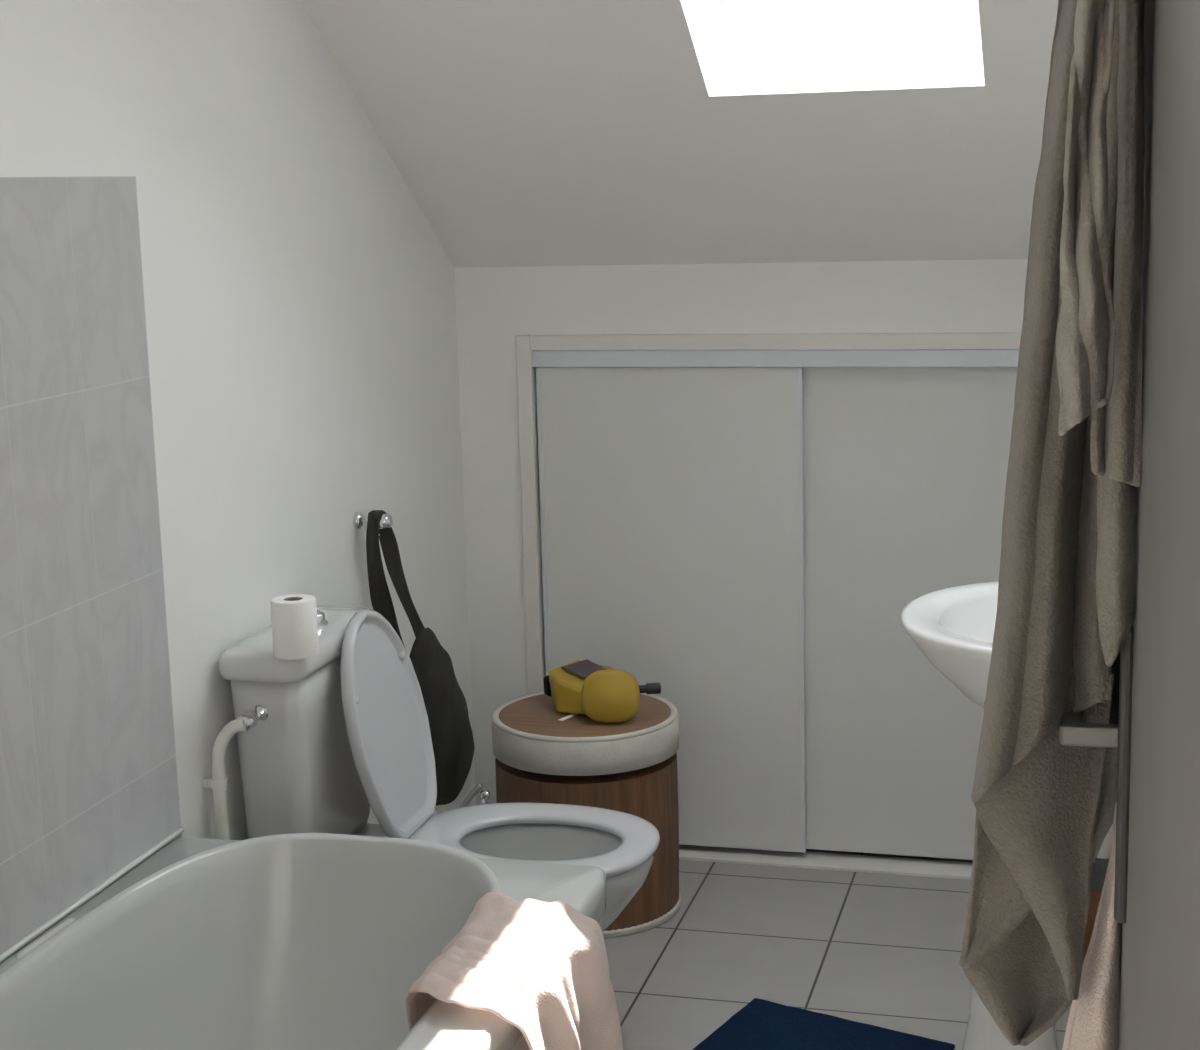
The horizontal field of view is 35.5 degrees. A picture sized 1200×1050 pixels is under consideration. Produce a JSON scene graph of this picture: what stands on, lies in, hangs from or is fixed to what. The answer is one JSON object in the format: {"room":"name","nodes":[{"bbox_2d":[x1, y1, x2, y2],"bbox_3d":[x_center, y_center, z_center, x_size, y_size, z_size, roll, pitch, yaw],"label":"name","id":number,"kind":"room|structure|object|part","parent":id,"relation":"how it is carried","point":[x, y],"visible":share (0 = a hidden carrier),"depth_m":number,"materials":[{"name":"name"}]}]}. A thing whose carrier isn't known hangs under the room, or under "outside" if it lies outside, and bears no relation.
{"room":"bathroom","nodes":[
{"label":"bathroom","id":0,"kind":"room"},
{"bbox_2d":[0,0,475,840],"bbox_3d":[-0.866,-0.084,2.596,0.100,2.420,3.749,1,11,15],"label":"wall","id":1,"kind":"structure","parent":0,"point":[300,298],"depth_m":3.32,"materials":[{"name":"white paint"}]},
{"bbox_2d":[0,176,181,963],"bbox_3d":[-0.970,0.186,2.025,0.009,1.100,2.033,1,11,15],"label":"wall tile","id":2,"kind":"object","parent":1,"relation":"attached to","point":[89,780],"depth_m":2.74,"materials":[{"name":"tile"}]},
{"bbox_2d":[0,827,184,961],"bbox_3d":[-0.893,0.644,2.317,0.008,0.008,1.603,1,11,15],"label":"trim","id":3,"kind":"structure","parent":1,"relation":"attached to","point":[179,831],"depth_m":2.79,"materials":[{"name":"white plastic"}]},
{"bbox_2d":[202,705,267,839],"bbox_3d":[-0.604,0.660,3.225,0.124,0.717,0.048,-7,12,-28],"label":"pipe","id":4,"kind":"object","parent":1,"relation":"attached to","point":[218,783],"visible":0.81,"depth_m":3.16,"materials":[{"name":"white plastic"}]},
{"bbox_2d":[353,512,392,536],"bbox_3d":[-0.457,0.001,3.787,0.076,0.055,0.037,1,11,15],"label":"wall hook","id":5,"kind":"object","parent":1,"relation":"attached to","point":[385,520],"visible":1,"depth_m":3.78,"materials":[{"name":"silver metal"}]},
{"bbox_2d":[366,510,474,805],"bbox_3d":[-0.364,0.275,3.840,0.207,0.628,0.086,0,10,8],"label":"tote bag","id":6,"kind":"object","parent":5,"relation":"hanging from","point":[445,703],"visible":0.68,"depth_m":3.82,"materials":[{"name":"fabric"}]},
{"bbox_2d":[460,783,489,807],"bbox_3d":[-0.245,0.709,3.820,0.090,0.390,0.090,1,11,15],"label":"valve","id":7,"kind":"object","parent":1,"relation":"attached to","point":[484,794],"visible":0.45,"depth_m":3.77,"materials":[{"name":"silver metal"}]},
{"bbox_2d":[300,0,1057,267],"bbox_3d":[0.254,-0.969,3.299,1.860,1.074,1.573,1,11,15],"label":"ceiling","id":8,"kind":"structure","parent":0,"point":[524,133],"depth_m":3.75,"materials":[{"name":"paint"}]},
{"bbox_2d":[672,0,992,100],"bbox_3d":[0.345,-1.163,3.075,0.550,0.866,1.117,1,11,15],"label":"skylight","id":9,"kind":"object","parent":8,"relation":"attached to","point":[737,49],"depth_m":3.57,"materials":[{"name":"glass"}]},
{"bbox_2d":[454,259,1027,804],"bbox_3d":[0.495,0.077,4.283,1.860,1.428,0.100,1,11,15],"label":"wall","id":10,"kind":"structure","parent":0,"point":[495,305],"depth_m":4.27,"materials":[{"name":"white paint"}]},
{"bbox_2d":[536,367,805,852],"bbox_3d":[0.167,0.199,4.356,0.619,1.134,0.016,1,11,15],"label":"door","id":11,"kind":"structure","parent":10,"relation":"in","point":[672,498],"depth_m":4.33,"materials":[{"name":"white paint"}]},
{"bbox_2d":[515,332,1020,694],"bbox_3d":[0.411,0.176,4.297,1.203,1.232,0.072,1,11,15],"label":"trim","id":12,"kind":"structure","parent":10,"relation":"attached to","point":[526,374],"depth_m":4.28,"materials":[{"name":"white paint"}]},
{"bbox_2d":[531,350,1018,366],"bbox_3d":[0.396,-0.376,4.197,1.131,0.038,0.061,1,11,15],"label":"sliding door track","id":13,"kind":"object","parent":10,"relation":"attached to","point":[658,358],"depth_m":4.16,"materials":[{"name":"white paint"}]},
{"bbox_2d":[679,844,972,879],"bbox_3d":[0.424,0.781,4.396,1.131,0.006,0.095,1,11,15],"label":"trim","id":14,"kind":"structure","parent":10,"relation":"attached to","point":[812,860],"depth_m":4.36,"materials":[{"name":"white paint"}]},
{"bbox_2d":[803,367,1017,859],"bbox_3d":[0.693,0.206,4.241,0.549,1.134,0.016,1,11,15],"label":"door","id":15,"kind":"structure","parent":10,"relation":"in","point":[905,468],"depth_m":4.24,"materials":[{"name":"white paint"}]},
{"bbox_2d":[604,849,1071,1049],"bbox_3d":[0.114,1.107,2.950,1.860,0.100,4.499,1,11,15],"label":"floor","id":16,"kind":"structure","parent":0,"point":[876,949],"depth_m":3.86,"materials":[{"name":"tile"}]},
{"bbox_2d":[0,833,606,1049],"bbox_3d":[-0.539,0.912,2.268,0.739,0.562,1.600,1,11,15],"label":"bathtub","id":17,"kind":"object","parent":16,"relation":"on","point":[295,941],"visible":0.82,"depth_m":2.90,"materials":[{"name":"white ceramic"}]},
{"bbox_3d":[-0.785,0.586,2.655,0.013,0.013,0.142,2,11,16],"label":"grab rail","id":18,"kind":"part","parent":17,"relation":"part of","materials":[{"name":"plastic"}]},
{"bbox_2d":[405,892,622,1049],"bbox_3d":[-0.129,0.720,2.562,0.252,0.373,0.384,2,11,19],"label":"bath towel","id":19,"kind":"object","parent":17,"relation":"on","point":[541,967],"visible":0.88,"depth_m":2.51,"materials":[{"name":"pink fabric"}]},
{"bbox_3d":[-0.533,0.947,2.279,0.707,0.488,1.548,1,11,15],"label":"apron panel","id":20,"kind":"part","parent":17,"relation":"part of","materials":[{"name":"plastic"}]},
{"bbox_2d":[219,606,659,931],"bbox_3d":[-0.251,0.570,3.356,0.706,0.830,0.442,1,11,15],"label":"toilet","id":21,"kind":"object","parent":16,"relation":"on","point":[345,732],"visible":0.56,"depth_m":3.31,"materials":[{"name":"grey ceramic"}]},
{"bbox_2d":[270,594,318,659],"bbox_3d":[-0.510,0.170,3.133,0.076,0.095,0.076,1,11,15],"label":"toilet paper roll","id":22,"kind":"object","parent":21,"relation":"on","point":[293,616],"visible":1,"depth_m":3.10,"materials":[{"name":"white paper"}]},
{"bbox_3d":[-0.531,0.207,3.337,0.159,0.050,0.392,1,11,15],"label":"cistern lid","id":23,"kind":"part","parent":21,"relation":"part of","materials":[{"name":"grey ceramic"}]},
{"bbox_3d":[-0.383,0.353,3.379,0.110,0.406,0.305,1,11,15],"label":"lid","id":24,"kind":"part","parent":21,"relation":"part of","materials":[{"name":"grey plastic"}]},
{"bbox_3d":[-0.125,0.565,3.356,0.464,0.024,0.376,1,11,15],"label":"seat","id":25,"kind":"part","parent":21,"relation":"part of","materials":[{"name":"grey plastic"}]},
{"bbox_3d":[-0.149,0.777,3.402,0.504,0.400,0.352,1,11,15],"label":"bowl","id":26,"kind":"part","parent":21,"relation":"part of","materials":[{"name":"grey ceramic"}]},
{"bbox_2d":[492,692,680,938],"bbox_3d":[-0.027,0.623,4.114,0.407,0.442,0.407,1,11,15],"label":"laundry hamper","id":27,"kind":"object","parent":16,"relation":"on","point":[629,766],"visible":0.62,"depth_m":3.96,"materials":[{"name":"brown wood"}]},
{"bbox_3d":[-0.033,0.413,4.076,0.384,0.009,0.384,1,11,15],"label":"lid","id":28,"kind":"part","parent":27,"relation":"part of","materials":[{"name":"brown wood"}]},
{"bbox_2d":[543,659,660,722],"bbox_3d":[-0.021,0.351,4.059,0.182,0.114,0.293,-9,13,-35],"label":"toy","id":29,"kind":"object","parent":27,"relation":"on","point":[605,694],"visible":1,"depth_m":3.97,"materials":[{"name":"yellow plastic"}]},
{"bbox_3d":[-0.020,0.323,4.094,0.077,0.028,0.111,-11,14,-41],"label":"panel","id":30,"kind":"part","parent":29,"relation":"part of","materials":[{"name":"grey"}]},
{"bbox_3d":[0.100,0.349,3.996,0.060,0.025,0.024,-2,10,-4],"label":"knob","id":31,"kind":"part","parent":29,"relation":"part of","materials":[{"name":"black plastic"}]},
{"bbox_2d":[693,998,954,1049],"bbox_3d":[0.285,0.995,3.226,0.412,0.010,0.723,5,12,31],"label":"bath mat","id":32,"kind":"object","parent":16,"relation":"on","point":[762,1024],"visible":1,"depth_m":3.47,"materials":[{"name":"blue fabric"}]},
{"bbox_2d":[901,582,1058,1049],"bbox_3d":[0.769,0.497,3.151,0.521,0.993,0.550,1,11,15],"label":"washbasin","id":33,"kind":"object","parent":16,"relation":"on","point":[953,628],"visible":0.09,"depth_m":3.20,"materials":[{"name":"white ceramic"}]},
{"bbox_2d":[901,582,998,707],"bbox_3d":[0.762,0.241,3.104,0.521,0.193,0.550,1,11,15],"label":"basin","id":34,"kind":"object","parent":33,"relation":"in","point":[953,628],"depth_m":3.07,"materials":[{"name":"white ceramic"}]},
{"bbox_2d":[1083,858,1108,961],"bbox_3d":[1.062,0.736,3.732,0.245,0.300,0.452,1,11,15],"label":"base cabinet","id":35,"kind":"object","parent":16,"relation":"on","point":[1099,866],"visible":0.02,"depth_m":3.53,"materials":[{"name":"brown wood"}]},
{"bbox_2d":[1097,824,1112,858],"bbox_3d":[0.948,0.567,3.524,0.060,0.110,0.060,1,11,15],"label":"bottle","id":36,"kind":"object","parent":35,"relation":"on","point":[1104,852],"visible":0.06,"depth_m":3.50,"materials":[{"name":"white plastic"}]},
{"bbox_2d":[1092,747,1117,861],"bbox_3d":[0.421,0.192,1.581,0.044,0.202,0.029,1,11,15],"label":"hand towel","id":37,"kind":"object","parent":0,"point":[1104,820],"visible":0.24,"depth_m":1.57,"materials":[{"name":"beige fabric"}]},
{"bbox_3d":[-0.471,0.250,0.703,1.860,2.420,0.240,1,11,15],"label":"wall","id":38,"kind":"structure","parent":0,"visible":0},
{"bbox_2d":[1059,0,1199,1049],"bbox_3d":[0.322,0.344,1.115,0.093,2.030,0.880,1,11,13],"label":"door","id":39,"kind":"structure","parent":38,"relation":"in","point":[1156,735],"depth_m":1.07,"materials":[{"name":"paint"}]},
{"bbox_3d":[0.385,0.158,1.472,0.046,0.016,0.064,1,11,15],"label":"handle","id":40,"kind":"part","parent":39,"relation":"part of","materials":[{"name":"grey metal"}]},
{"bbox_2d":[1062,802,1120,1049],"bbox_3d":[0.405,0.428,1.551,0.056,0.432,0.057,1,11,15],"label":"bath towel","id":41,"kind":"object","parent":39,"relation":"hanging from","point":[1093,1020],"visible":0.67,"depth_m":1.53,"materials":[{"name":"beige fabric"}]},
{"bbox_2d":[1090,0,1144,666],"bbox_3d":[0.367,-0.203,1.325,0.038,0.637,0.069,1,11,12],"label":"bath towel","id":42,"kind":"object","parent":39,"relation":"hanging from","point":[1116,426],"visible":0.89,"depth_m":1.32,"materials":[{"name":"beige fabric"}]},
{"bbox_3d":[0.405,0.190,1.446,0.011,0.237,0.037,1,11,15],"label":"handle plate","id":43,"kind":"part","parent":39,"relation":"part of","materials":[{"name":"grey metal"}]},
{"bbox_3d":[0.345,-0.587,1.343,0.101,0.038,0.032,1,11,15],"label":"hook","id":44,"kind":"object","parent":39,"relation":"attached to","visible":0},
{"bbox_2d":[959,0,1113,1045],"bbox_3d":[0.348,-0.042,1.469,0.112,1.036,0.155,-1,10,4],"label":"bath towel","id":45,"kind":"object","parent":44,"relation":"hanging from","point":[1035,797],"visible":0.88,"depth_m":1.46,"materials":[{"name":"beige fabric"}]},
{"bbox_2d":[1056,0,1115,435],"bbox_3d":[0.331,-0.277,1.263,0.041,0.436,0.056,1,11,15],"label":"hand towel","id":46,"kind":"object","parent":44,"relation":"hanging from","point":[1086,327],"visible":1,"depth_m":1.27,"materials":[{"name":"fabric"}]},
{"bbox_2d":[1109,652,1119,723],"bbox_3d":[0.396,-0.189,1.449,0.052,0.739,0.024,1,11,15],"label":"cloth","id":47,"kind":"object","parent":44,"relation":"hanging from","point":[1114,714],"visible":0.03,"depth_m":1.50,"materials":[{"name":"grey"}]}
]}

